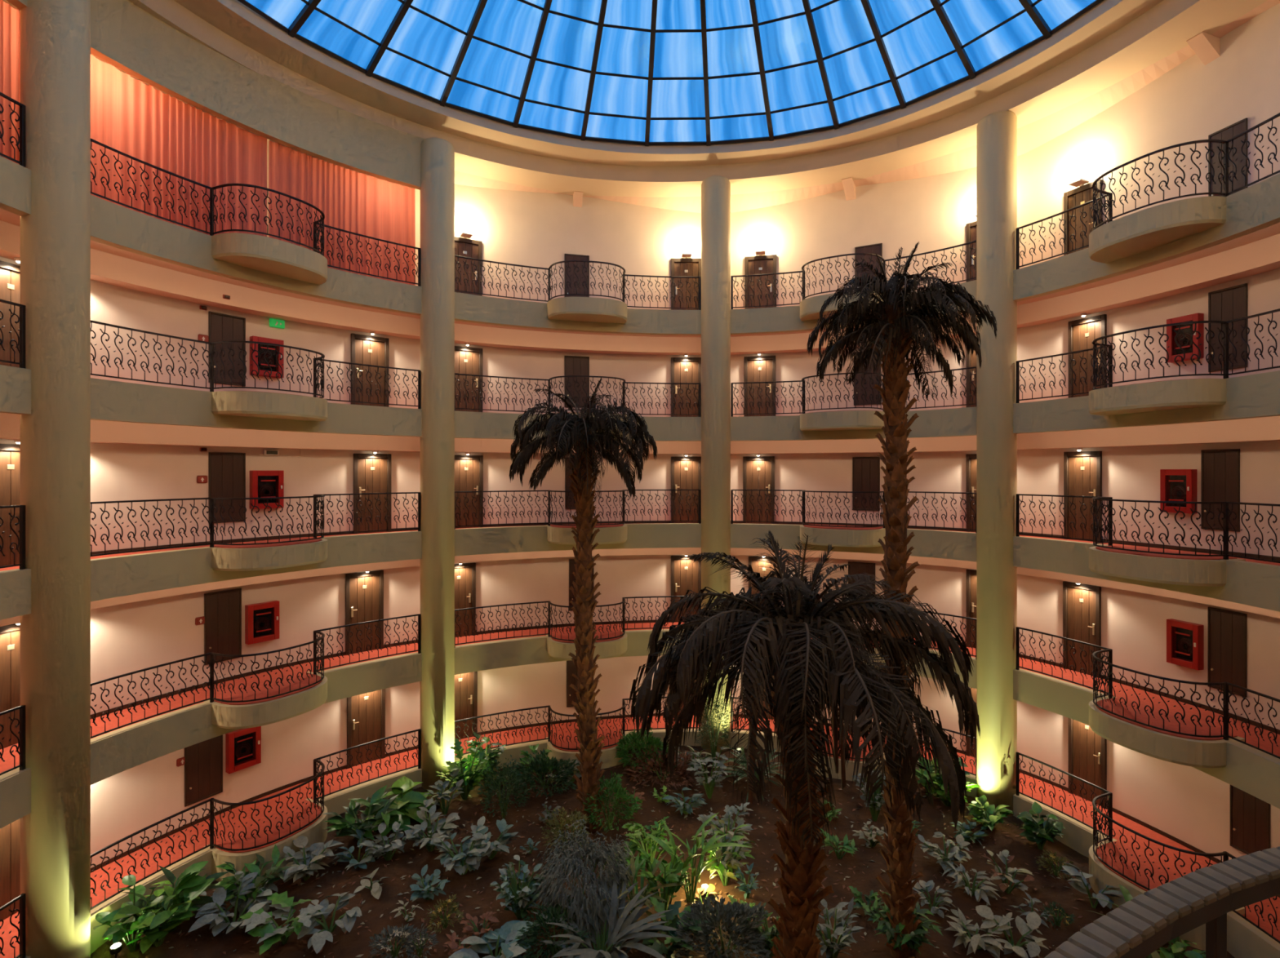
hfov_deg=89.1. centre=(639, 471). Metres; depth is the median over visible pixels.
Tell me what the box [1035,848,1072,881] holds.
clump
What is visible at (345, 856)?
plant
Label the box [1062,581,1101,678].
door
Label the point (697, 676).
door
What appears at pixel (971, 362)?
door
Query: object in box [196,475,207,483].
sign
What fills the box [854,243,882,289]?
door
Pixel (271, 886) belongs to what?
plant
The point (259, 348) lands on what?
upper cabinet
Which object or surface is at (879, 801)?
plant
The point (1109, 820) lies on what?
gallery railing
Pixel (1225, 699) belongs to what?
gallery railing
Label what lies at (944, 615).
gallery railing
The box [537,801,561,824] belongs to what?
plant
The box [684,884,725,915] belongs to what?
plant
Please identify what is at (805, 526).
carpet
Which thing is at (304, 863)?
plant
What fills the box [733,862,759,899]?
plant
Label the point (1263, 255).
trim
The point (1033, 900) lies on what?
plant
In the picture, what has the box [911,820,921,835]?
plant
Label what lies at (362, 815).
plant
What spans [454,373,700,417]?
gallery railing
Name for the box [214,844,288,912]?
leafy bush
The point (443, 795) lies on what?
plant
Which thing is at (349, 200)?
curtain
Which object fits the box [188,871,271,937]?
plant
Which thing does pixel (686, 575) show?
door
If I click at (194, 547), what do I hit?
floor
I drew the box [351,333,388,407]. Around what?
door
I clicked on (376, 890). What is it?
plant
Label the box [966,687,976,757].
door
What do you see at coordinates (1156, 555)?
carpet
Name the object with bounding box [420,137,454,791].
column
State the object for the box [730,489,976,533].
gallery railing
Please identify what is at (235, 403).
balcony slab
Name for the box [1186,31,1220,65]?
roof beam
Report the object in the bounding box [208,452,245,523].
door
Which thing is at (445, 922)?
clump
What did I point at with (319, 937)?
plant
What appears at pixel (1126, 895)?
plant
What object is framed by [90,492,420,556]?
gallery railing
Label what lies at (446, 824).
plant
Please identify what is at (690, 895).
plant
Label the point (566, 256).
door
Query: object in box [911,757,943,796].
leafy bush
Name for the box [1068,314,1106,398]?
door
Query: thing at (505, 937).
plant
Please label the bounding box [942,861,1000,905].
plant
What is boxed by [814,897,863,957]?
plant
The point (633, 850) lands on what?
leafy bush
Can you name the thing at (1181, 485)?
cabinet
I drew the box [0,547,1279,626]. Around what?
trim
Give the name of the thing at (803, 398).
gallery railing
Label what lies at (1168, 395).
balcony slab
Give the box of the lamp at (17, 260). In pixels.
[13,257,20,263]
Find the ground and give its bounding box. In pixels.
[90,745,1234,957]
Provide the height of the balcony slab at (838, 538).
0.426 m
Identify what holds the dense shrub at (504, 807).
on the ground
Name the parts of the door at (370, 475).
handle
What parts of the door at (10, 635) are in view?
frame, number plate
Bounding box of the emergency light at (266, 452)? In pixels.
[263,449,278,455]
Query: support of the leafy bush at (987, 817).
on the ground
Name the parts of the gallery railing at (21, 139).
rail, handrail, post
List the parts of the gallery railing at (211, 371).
rail, handrail, post, handrail, rail, post, handrail, rail, post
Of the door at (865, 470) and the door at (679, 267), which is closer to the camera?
the door at (865, 470)
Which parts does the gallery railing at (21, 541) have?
rail, handrail, post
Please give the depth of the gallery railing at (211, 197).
12.54 m
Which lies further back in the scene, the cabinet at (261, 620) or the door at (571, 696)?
the door at (571, 696)
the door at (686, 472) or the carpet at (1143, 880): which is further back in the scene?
the door at (686, 472)
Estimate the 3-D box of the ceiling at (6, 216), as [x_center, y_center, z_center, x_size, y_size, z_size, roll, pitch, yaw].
[0.275,-4.065,8.693,22.157,0.130,22.272,0,0,0]
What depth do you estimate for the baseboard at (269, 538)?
14.71 m
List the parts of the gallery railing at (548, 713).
rail, handrail, post, handrail, rail, post, rail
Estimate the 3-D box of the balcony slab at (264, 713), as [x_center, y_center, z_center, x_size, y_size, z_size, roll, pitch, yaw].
[-7.413,4.677,13.285,1.230,0.426,2.180,0,0,30]
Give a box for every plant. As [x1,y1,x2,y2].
[93,875,168,952]
[99,861,214,953]
[116,866,229,938]
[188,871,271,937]
[192,887,235,917]
[225,880,277,916]
[240,891,330,955]
[278,835,343,883]
[297,891,361,954]
[333,829,382,871]
[353,867,386,899]
[354,813,385,833]
[356,822,419,861]
[373,776,435,836]
[390,900,423,922]
[404,798,459,852]
[409,864,449,902]
[423,768,463,815]
[430,825,494,875]
[444,931,472,955]
[448,920,533,957]
[459,911,499,937]
[470,816,519,859]
[480,768,513,786]
[519,743,555,776]
[520,838,540,853]
[531,863,682,957]
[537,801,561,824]
[546,759,582,785]
[596,853,691,923]
[616,786,645,815]
[622,816,673,869]
[635,844,691,925]
[642,896,707,957]
[644,812,751,913]
[652,785,670,803]
[662,786,706,814]
[674,746,716,768]
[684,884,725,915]
[686,746,728,799]
[697,802,753,842]
[726,895,755,923]
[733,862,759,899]
[745,902,782,957]
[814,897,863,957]
[820,800,841,823]
[820,828,857,859]
[848,886,884,915]
[851,768,886,822]
[852,821,888,847]
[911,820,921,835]
[911,880,956,918]
[917,831,971,871]
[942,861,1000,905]
[943,907,1013,957]
[951,819,990,844]
[975,905,1048,957]
[981,849,1034,893]
[1013,892,1053,928]
[1061,862,1123,909]
[1086,884,1173,957]
[1156,936,1205,957]
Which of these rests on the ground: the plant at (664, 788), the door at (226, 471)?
the plant at (664, 788)
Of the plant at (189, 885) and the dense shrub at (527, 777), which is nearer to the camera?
the plant at (189, 885)
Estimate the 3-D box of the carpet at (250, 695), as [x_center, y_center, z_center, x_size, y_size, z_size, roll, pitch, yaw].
[-7.443,4.504,13.302,1.100,0.112,1.980,0,0,30]
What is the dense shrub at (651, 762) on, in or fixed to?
on the ground
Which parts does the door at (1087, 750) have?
handle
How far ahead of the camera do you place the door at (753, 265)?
19.47 m
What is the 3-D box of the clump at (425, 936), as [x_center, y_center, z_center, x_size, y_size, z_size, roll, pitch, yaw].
[-3.559,7.668,10.570,0.576,0.501,0.534,0,0,-38]
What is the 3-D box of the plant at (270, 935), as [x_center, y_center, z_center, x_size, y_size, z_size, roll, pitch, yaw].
[-6.019,7.633,10.879,1.257,0.667,1.284,0,0,16]
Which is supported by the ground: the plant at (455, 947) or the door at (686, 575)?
the plant at (455, 947)
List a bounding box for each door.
[0,260,20,368]
[0,444,20,566]
[0,623,20,749]
[0,818,20,921]
[184,734,222,807]
[204,588,241,665]
[208,311,245,386]
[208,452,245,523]
[345,570,383,655]
[346,688,385,768]
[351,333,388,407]
[353,453,391,533]
[454,236,481,296]
[454,346,482,412]
[454,455,483,528]
[454,562,475,637]
[454,671,477,739]
[564,253,589,297]
[564,355,589,408]
[564,457,577,509]
[566,660,578,707]
[568,558,593,611]
[671,258,701,310]
[671,357,701,417]
[671,457,701,523]
[671,555,701,622]
[671,675,701,715]
[742,456,774,524]
[743,355,775,416]
[744,254,776,309]
[746,666,775,719]
[748,556,780,613]
[848,561,875,616]
[852,457,879,511]
[853,351,880,405]
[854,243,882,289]
[966,221,976,282]
[966,337,976,407]
[966,453,976,532]
[966,568,976,648]
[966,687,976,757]
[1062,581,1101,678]
[1063,179,1102,255]
[1063,451,1102,542]
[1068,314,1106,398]
[1068,718,1106,808]
[1200,448,1239,532]
[1207,607,1247,697]
[1208,117,1247,196]
[1208,283,1247,372]
[1230,785,1270,854]
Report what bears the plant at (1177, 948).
on the ground
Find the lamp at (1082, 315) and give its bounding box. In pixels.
[1080,313,1086,317]
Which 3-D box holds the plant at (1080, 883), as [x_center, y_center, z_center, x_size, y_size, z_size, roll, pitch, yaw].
[8.302,7.605,11.787,1.035,0.666,0.975,0,0,-11]
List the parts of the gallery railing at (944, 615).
handrail, post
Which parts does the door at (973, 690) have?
frame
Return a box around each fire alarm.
[199,305,207,310]
[199,448,207,451]
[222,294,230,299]
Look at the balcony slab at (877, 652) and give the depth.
16.36 m
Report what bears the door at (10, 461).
in the wall at (118, 472)
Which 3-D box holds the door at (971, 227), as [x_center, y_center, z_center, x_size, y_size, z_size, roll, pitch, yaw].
[8.829,-5.450,16.610,0.146,2.020,0.930,0,0,-41]
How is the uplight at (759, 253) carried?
attached to the wall at (1193, 100)
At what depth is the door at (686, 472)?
19.70 m
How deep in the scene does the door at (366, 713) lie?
16.51 m
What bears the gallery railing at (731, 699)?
on the trim at (1244, 940)
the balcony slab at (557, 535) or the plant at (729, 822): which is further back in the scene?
the balcony slab at (557, 535)
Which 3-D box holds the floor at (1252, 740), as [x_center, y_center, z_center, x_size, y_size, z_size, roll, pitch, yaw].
[0.275,4.710,8.693,22.157,0.300,22.272,0,0,0]
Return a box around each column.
[20,0,90,957]
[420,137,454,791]
[701,175,730,752]
[976,111,1017,816]
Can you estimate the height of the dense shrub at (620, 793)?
1.340 m
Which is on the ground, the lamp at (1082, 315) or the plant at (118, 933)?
the plant at (118, 933)
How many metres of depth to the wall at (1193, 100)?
17.89 m
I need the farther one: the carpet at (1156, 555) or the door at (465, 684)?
the door at (465, 684)
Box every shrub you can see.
[476,754,530,818]
[504,749,579,798]
[515,894,592,957]
[524,818,634,942]
[541,807,591,852]
[583,770,643,832]
[614,727,668,772]
[622,746,697,791]
[673,894,772,957]
[694,681,730,766]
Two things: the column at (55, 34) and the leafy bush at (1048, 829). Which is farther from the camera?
the leafy bush at (1048, 829)
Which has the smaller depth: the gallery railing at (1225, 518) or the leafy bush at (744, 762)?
the gallery railing at (1225, 518)
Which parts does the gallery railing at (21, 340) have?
rail, handrail, post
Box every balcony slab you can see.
[203,537,327,571]
[204,671,327,728]
[204,798,327,884]
[211,232,327,284]
[211,391,327,421]
[546,297,626,324]
[546,413,626,431]
[546,524,626,545]
[546,630,626,660]
[546,730,626,768]
[800,291,883,320]
[800,410,884,431]
[800,525,885,547]
[813,754,885,781]
[848,646,884,666]
[1088,195,1226,263]
[1088,378,1226,415]
[1088,546,1245,586]
[1088,697,1244,768]
[1088,838,1244,950]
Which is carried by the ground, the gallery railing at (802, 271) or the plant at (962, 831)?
the plant at (962, 831)
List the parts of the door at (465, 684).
handle, frame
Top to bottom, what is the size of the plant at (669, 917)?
0.759 m
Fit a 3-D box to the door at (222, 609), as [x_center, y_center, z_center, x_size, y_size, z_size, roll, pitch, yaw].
[-9.030,3.340,14.084,0.080,1.520,0.738,0,0,32]
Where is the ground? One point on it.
(350, 944)
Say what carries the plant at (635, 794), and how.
on the ground
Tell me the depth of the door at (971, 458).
16.87 m
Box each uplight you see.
[460,231,472,239]
[681,253,691,258]
[755,249,764,256]
[1068,178,1088,186]
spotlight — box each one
[109,942,122,957]
[700,884,708,896]
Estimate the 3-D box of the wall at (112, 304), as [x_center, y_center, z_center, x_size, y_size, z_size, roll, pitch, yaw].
[0.275,-2.705,8.693,22.357,2.930,22.472,0,0,0]
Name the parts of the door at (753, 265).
handle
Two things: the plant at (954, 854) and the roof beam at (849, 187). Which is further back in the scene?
the roof beam at (849, 187)
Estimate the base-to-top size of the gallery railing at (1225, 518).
0.982 m
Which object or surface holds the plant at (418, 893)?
on the ground
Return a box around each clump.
[367,923,419,957]
[401,923,439,957]
[422,893,464,933]
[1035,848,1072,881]
[1038,902,1075,930]
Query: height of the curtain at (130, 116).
2.640 m
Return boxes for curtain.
[0,0,20,164]
[90,53,266,236]
[268,139,415,285]
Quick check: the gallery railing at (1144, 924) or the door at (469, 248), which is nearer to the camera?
the gallery railing at (1144, 924)
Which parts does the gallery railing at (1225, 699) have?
post, handrail, rail, post, handrail, rail, post, handrail, rail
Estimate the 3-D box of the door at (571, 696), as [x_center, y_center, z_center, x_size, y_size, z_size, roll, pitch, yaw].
[-1.805,6.170,19.239,0.738,1.520,0.080,0,0,-14]
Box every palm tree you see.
[508,377,657,834]
[628,530,981,957]
[806,241,997,957]
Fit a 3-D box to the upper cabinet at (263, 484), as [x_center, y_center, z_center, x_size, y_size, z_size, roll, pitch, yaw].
[-8.471,0.400,14.769,0.185,0.860,0.670,0,0,37]
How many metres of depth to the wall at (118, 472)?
15.32 m
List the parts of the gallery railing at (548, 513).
post, rail, handrail, post, handrail, rail, post, rail, handrail, post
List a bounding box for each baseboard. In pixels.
[0,619,1279,749]
[2,520,1279,566]
[3,713,1279,919]
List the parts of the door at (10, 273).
frame, number plate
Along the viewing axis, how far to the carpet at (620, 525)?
17.39 m
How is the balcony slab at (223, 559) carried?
attached to the floor at (194, 547)
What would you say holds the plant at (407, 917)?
on the ground
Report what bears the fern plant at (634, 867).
on the ground
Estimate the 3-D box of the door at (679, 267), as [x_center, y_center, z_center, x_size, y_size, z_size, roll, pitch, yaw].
[1.403,-5.450,19.697,0.930,2.020,0.146,0,0,-1]
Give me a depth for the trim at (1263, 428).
14.38 m
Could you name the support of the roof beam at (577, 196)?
attached to the ceiling at (1031, 136)
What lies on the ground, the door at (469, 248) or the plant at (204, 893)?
the plant at (204, 893)
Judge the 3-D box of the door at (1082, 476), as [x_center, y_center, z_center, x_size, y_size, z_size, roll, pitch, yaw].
[10.018,0.550,14.713,0.146,2.020,0.800,0,0,-25]
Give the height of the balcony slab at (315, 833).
1.196 m
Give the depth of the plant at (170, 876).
11.20 m
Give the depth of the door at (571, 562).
19.18 m
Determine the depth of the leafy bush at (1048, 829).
13.41 m
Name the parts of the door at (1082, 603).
handle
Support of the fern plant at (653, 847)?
on the ground
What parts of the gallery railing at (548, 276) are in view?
post, rail, handrail, post, handrail, rail, post, handrail, rail, post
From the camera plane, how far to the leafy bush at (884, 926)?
10.45 m
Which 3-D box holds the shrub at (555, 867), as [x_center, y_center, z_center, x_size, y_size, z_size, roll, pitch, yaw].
[-1.067,7.187,11.546,1.982,1.530,2.148,0,0,0]
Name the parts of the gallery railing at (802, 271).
post, rail, handrail, rail, handrail, post, handrail, rail, post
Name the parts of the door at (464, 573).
handle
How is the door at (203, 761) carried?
in the wall at (1188, 804)
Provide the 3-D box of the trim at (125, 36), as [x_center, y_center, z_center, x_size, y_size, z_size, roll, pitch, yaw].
[-7.504,-7.610,13.464,0.757,1.220,6.924,0,0,34]
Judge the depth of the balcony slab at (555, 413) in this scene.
17.15 m
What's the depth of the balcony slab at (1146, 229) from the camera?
11.25 m
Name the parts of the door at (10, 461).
frame, number plate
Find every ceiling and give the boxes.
[0,208,1279,337]
[454,0,1279,213]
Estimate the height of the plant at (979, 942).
0.533 m
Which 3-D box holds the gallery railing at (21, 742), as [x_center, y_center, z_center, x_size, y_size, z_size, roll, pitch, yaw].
[-9.263,3.989,8.729,0.107,0.982,2.070,0,0,-1]
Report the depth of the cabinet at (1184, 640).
12.74 m
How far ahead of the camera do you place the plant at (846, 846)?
13.31 m
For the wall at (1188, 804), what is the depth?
14.97 m
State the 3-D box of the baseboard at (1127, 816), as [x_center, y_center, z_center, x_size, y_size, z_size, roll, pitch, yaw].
[0.275,7.350,8.694,21.997,0.080,22.112,0,0,0]
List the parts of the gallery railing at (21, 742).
rail, handrail, post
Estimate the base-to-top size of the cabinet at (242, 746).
0.860 m
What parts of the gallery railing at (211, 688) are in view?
rail, handrail, post, handrail, rail, post, handrail, rail, post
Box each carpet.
[213,537,321,548]
[213,672,321,705]
[213,800,320,853]
[550,523,623,528]
[550,630,623,643]
[550,730,623,751]
[804,524,883,529]
[817,737,878,761]
[1095,545,1237,559]
[1096,697,1237,740]
[1097,840,1183,891]
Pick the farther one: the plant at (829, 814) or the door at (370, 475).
the door at (370, 475)
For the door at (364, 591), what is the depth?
16.46 m
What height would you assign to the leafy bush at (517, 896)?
0.922 m
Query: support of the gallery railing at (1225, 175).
on the balcony slab at (1255, 207)
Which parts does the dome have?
pane, pane, pane, pane, pane, pane, pane, pane, pane, pane, pane, pane, pane, pane, pane, pane, pane, pane, pane, pane, pane, pane, pane, pane, pane, pane, pane, pane, pane, pane, pane, pane, pane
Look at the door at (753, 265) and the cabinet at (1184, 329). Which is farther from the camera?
the door at (753, 265)
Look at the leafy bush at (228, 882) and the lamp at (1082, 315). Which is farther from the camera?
the lamp at (1082, 315)
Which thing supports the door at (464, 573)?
in the wall at (132, 637)
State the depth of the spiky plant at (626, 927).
10.50 m
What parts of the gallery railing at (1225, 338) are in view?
post, rail, handrail, post, handrail, rail, post, handrail, rail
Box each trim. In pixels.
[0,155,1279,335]
[0,220,1279,355]
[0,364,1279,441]
[0,413,1279,453]
[0,523,1279,620]
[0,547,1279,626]
[0,629,1279,828]
[5,0,27,9]
[18,728,1279,957]
[90,0,424,190]
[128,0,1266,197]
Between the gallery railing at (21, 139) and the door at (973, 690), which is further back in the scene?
the door at (973, 690)
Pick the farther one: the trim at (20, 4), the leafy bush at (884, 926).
the leafy bush at (884, 926)
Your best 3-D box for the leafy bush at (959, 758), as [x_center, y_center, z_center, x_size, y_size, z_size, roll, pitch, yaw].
[7.283,7.279,15.273,0.880,1.153,0.922,0,0,-38]
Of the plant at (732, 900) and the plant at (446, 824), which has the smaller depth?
the plant at (732, 900)
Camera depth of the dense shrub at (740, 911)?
10.36 m
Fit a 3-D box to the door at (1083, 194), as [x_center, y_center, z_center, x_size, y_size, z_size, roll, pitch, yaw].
[10.018,-5.450,14.713,0.146,2.020,0.800,0,0,-25]
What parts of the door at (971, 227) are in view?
handle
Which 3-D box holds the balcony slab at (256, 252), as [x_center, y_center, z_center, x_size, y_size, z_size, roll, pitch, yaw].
[-7.413,-4.323,13.285,1.230,0.426,2.180,0,0,30]
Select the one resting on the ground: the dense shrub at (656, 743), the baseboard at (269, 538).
the dense shrub at (656, 743)
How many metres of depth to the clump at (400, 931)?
10.57 m
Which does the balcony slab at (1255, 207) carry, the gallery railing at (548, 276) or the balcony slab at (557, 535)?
the gallery railing at (548, 276)
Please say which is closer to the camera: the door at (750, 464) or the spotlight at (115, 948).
the spotlight at (115, 948)
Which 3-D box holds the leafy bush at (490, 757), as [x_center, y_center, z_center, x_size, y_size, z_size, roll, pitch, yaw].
[-3.802,7.210,16.196,1.145,1.274,0.842,0,0,34]
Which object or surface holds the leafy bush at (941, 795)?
on the ground
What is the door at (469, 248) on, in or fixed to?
in the wall at (1193, 100)
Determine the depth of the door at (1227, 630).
12.09 m
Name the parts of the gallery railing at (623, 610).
post, rail, handrail, post, handrail, rail, post, rail, handrail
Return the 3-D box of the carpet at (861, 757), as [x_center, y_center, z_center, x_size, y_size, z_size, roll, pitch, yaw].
[5.256,7.334,17.066,1.980,0.112,1.100,0,0,29]
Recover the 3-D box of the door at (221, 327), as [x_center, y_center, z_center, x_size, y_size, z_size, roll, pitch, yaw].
[-8.985,-2.660,14.155,0.080,1.520,0.738,0,0,33]
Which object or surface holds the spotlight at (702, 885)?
on the ground
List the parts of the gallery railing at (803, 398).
post, handrail, rail, post, handrail, rail, handrail, rail, post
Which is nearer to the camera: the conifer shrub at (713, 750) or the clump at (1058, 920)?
the clump at (1058, 920)
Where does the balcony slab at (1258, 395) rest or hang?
attached to the wall at (118, 472)
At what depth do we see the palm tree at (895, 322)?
10.45 m
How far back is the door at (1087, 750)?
14.63 m
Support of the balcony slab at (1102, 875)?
attached to the floor at (7, 950)
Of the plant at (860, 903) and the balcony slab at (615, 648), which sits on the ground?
the plant at (860, 903)
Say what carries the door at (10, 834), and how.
in the wall at (1188, 804)
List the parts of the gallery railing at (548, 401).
post, rail, handrail, post, handrail, post, handrail, rail, post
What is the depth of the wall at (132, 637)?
15.20 m
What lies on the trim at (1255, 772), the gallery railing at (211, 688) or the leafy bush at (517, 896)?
the gallery railing at (211, 688)
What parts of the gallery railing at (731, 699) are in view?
post, handrail, post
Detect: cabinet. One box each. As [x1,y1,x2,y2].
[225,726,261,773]
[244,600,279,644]
[249,335,284,378]
[249,471,284,509]
[1160,469,1197,513]
[1166,312,1204,363]
[1166,618,1204,670]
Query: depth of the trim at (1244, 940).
13.41 m
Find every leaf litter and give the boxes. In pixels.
[114,751,1167,957]
[168,748,1170,957]
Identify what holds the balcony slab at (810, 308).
attached to the floor
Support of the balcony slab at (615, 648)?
attached to the floor at (1252, 740)
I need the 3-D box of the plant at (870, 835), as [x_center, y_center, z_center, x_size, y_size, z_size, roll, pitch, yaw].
[4.901,7.725,13.716,0.713,0.530,0.552,0,0,-8]
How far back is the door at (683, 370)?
19.70 m
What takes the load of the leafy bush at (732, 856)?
on the ground
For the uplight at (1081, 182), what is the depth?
14.62 m
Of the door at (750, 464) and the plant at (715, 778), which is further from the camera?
the door at (750, 464)
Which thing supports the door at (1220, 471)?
in the wall at (118, 472)
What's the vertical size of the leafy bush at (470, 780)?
1.346 m
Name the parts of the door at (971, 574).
handle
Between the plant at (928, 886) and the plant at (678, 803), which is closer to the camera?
the plant at (928, 886)
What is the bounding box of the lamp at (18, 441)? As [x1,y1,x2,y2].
[13,439,20,444]
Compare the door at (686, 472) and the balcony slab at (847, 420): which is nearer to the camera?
the balcony slab at (847, 420)
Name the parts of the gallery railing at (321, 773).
rail, handrail, post, handrail, rail, post, handrail, rail, post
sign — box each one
[176,756,184,766]
[195,616,204,625]
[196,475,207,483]
[197,333,208,342]
[269,318,284,328]
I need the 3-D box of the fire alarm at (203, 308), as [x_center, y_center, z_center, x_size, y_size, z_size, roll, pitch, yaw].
[-9.222,-3.470,13.742,0.070,0.080,0.140,0,0,31]
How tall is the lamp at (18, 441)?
0.082 m
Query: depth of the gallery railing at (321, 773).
12.56 m
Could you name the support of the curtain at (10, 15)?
on the floor
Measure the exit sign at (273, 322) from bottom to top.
0.180 m
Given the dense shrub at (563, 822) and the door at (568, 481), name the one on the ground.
the dense shrub at (563, 822)
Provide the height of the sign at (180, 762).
0.160 m
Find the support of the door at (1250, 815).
in the wall at (1188, 804)
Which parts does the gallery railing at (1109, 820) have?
post, rail, handrail, post, rail, handrail, post, handrail, rail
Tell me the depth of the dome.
14.81 m
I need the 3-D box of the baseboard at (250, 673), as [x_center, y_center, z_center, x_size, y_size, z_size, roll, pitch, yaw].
[0.275,4.520,8.694,21.997,0.080,22.112,0,0,0]
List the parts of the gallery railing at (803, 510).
post, handrail, rail, post, handrail, rail, rail, handrail, post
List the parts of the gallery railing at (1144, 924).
handrail, post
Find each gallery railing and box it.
[0,92,25,167]
[0,299,25,368]
[0,505,25,569]
[0,705,25,775]
[0,893,25,957]
[90,138,420,286]
[90,320,420,408]
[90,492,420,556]
[90,613,420,738]
[90,728,420,910]
[454,254,700,310]
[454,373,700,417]
[454,489,700,529]
[454,595,700,648]
[454,696,700,759]
[730,240,976,309]
[730,366,976,417]
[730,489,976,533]
[730,596,976,659]
[730,697,976,778]
[1015,112,1279,270]
[1015,308,1279,403]
[1015,493,1279,563]
[1015,626,1279,759]
[1015,751,1279,943]
[1044,846,1279,957]
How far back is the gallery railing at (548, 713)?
17.21 m
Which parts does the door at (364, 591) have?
handle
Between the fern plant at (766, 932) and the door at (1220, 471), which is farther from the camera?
the door at (1220, 471)
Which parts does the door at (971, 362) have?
handle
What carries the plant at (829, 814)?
on the ground
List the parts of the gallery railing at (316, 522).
rail, handrail, post, handrail, rail, post, rail, handrail, post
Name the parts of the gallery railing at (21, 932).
handrail, post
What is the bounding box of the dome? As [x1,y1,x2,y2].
[237,0,1103,146]
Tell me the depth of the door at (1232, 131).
12.03 m
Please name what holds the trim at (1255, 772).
attached to the wall at (132, 637)
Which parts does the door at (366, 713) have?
handle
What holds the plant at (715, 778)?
on the ground
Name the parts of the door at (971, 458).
handle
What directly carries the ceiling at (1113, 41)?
attached to the wall at (1193, 100)
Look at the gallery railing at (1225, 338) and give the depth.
11.29 m
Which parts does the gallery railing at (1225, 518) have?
post, handrail, rail, post, handrail, rail, post, handrail, rail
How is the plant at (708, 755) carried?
on the ground
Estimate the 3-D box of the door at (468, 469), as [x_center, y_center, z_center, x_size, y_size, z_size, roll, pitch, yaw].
[-4.821,0.550,18.035,0.930,2.020,0.146,0,0,-29]
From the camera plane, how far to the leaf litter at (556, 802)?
12.47 m
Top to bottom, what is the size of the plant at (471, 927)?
0.459 m
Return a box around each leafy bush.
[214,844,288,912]
[322,784,406,840]
[435,738,488,799]
[466,732,506,786]
[489,854,546,919]
[615,840,652,871]
[691,820,755,886]
[715,746,785,802]
[865,892,942,953]
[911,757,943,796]
[921,765,980,806]
[928,756,970,796]
[966,795,1014,831]
[1017,801,1064,850]
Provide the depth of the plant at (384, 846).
13.20 m
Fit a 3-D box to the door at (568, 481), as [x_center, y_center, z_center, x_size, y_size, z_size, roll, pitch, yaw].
[-1.845,0.340,19.228,0.738,1.520,0.080,0,0,-15]
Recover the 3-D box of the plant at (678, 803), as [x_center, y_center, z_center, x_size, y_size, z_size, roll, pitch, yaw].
[1.067,7.689,15.090,1.071,0.548,0.937,0,0,25]
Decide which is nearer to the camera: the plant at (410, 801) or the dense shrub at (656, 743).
the plant at (410, 801)
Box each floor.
[0,523,1279,571]
[0,622,1279,773]
[0,715,1279,957]
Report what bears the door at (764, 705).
in the wall at (1188, 804)
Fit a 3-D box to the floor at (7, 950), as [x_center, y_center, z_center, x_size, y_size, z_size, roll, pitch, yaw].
[0.275,7.540,8.693,22.157,0.300,22.272,0,0,0]
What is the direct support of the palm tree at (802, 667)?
on the ground
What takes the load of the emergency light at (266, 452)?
attached to the wall at (118, 472)
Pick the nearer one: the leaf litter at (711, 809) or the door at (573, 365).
the leaf litter at (711, 809)
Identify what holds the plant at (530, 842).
on the ground
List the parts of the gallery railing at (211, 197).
rail, handrail, post, handrail, rail, post, handrail, rail, post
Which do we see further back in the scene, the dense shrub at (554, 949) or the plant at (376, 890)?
the plant at (376, 890)
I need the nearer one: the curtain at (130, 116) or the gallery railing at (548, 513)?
the curtain at (130, 116)
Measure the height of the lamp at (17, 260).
0.082 m
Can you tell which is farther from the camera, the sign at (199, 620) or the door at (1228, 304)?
the sign at (199, 620)
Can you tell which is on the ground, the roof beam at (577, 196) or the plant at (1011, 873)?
the plant at (1011, 873)
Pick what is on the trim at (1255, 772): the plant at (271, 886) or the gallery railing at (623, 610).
the gallery railing at (623, 610)
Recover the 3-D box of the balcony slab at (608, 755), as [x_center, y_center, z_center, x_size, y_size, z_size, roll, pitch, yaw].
[-1.385,7.892,17.494,2.180,1.196,1.230,0,0,-13]
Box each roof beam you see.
[573,191,582,207]
[841,177,855,200]
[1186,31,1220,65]
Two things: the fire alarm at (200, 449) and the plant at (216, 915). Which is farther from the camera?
the fire alarm at (200, 449)
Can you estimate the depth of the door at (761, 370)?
19.46 m
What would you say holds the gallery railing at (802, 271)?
on the balcony slab at (1255, 207)
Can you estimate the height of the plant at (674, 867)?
1.515 m
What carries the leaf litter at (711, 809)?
on the ground
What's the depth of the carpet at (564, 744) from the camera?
17.54 m
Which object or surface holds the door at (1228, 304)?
in the wall at (112, 304)
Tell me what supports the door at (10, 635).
in the wall at (132, 637)
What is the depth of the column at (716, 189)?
17.92 m
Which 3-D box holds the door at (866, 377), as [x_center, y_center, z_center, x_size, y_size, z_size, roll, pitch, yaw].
[6.445,-2.660,18.434,0.738,1.520,0.080,0,0,28]
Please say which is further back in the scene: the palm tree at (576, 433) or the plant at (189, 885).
the palm tree at (576, 433)
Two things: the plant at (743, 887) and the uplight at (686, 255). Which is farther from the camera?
the uplight at (686, 255)
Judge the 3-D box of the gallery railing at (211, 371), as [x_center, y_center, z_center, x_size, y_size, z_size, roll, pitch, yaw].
[-7.276,-2.011,13.322,0.964,0.982,6.548,0,0,33]
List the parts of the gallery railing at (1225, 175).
post, rail, handrail, post, handrail, rail, post, handrail, rail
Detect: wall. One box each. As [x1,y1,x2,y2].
[0,257,1279,417]
[0,439,1279,557]
[90,555,1279,729]
[90,655,1279,868]
[266,3,1279,310]

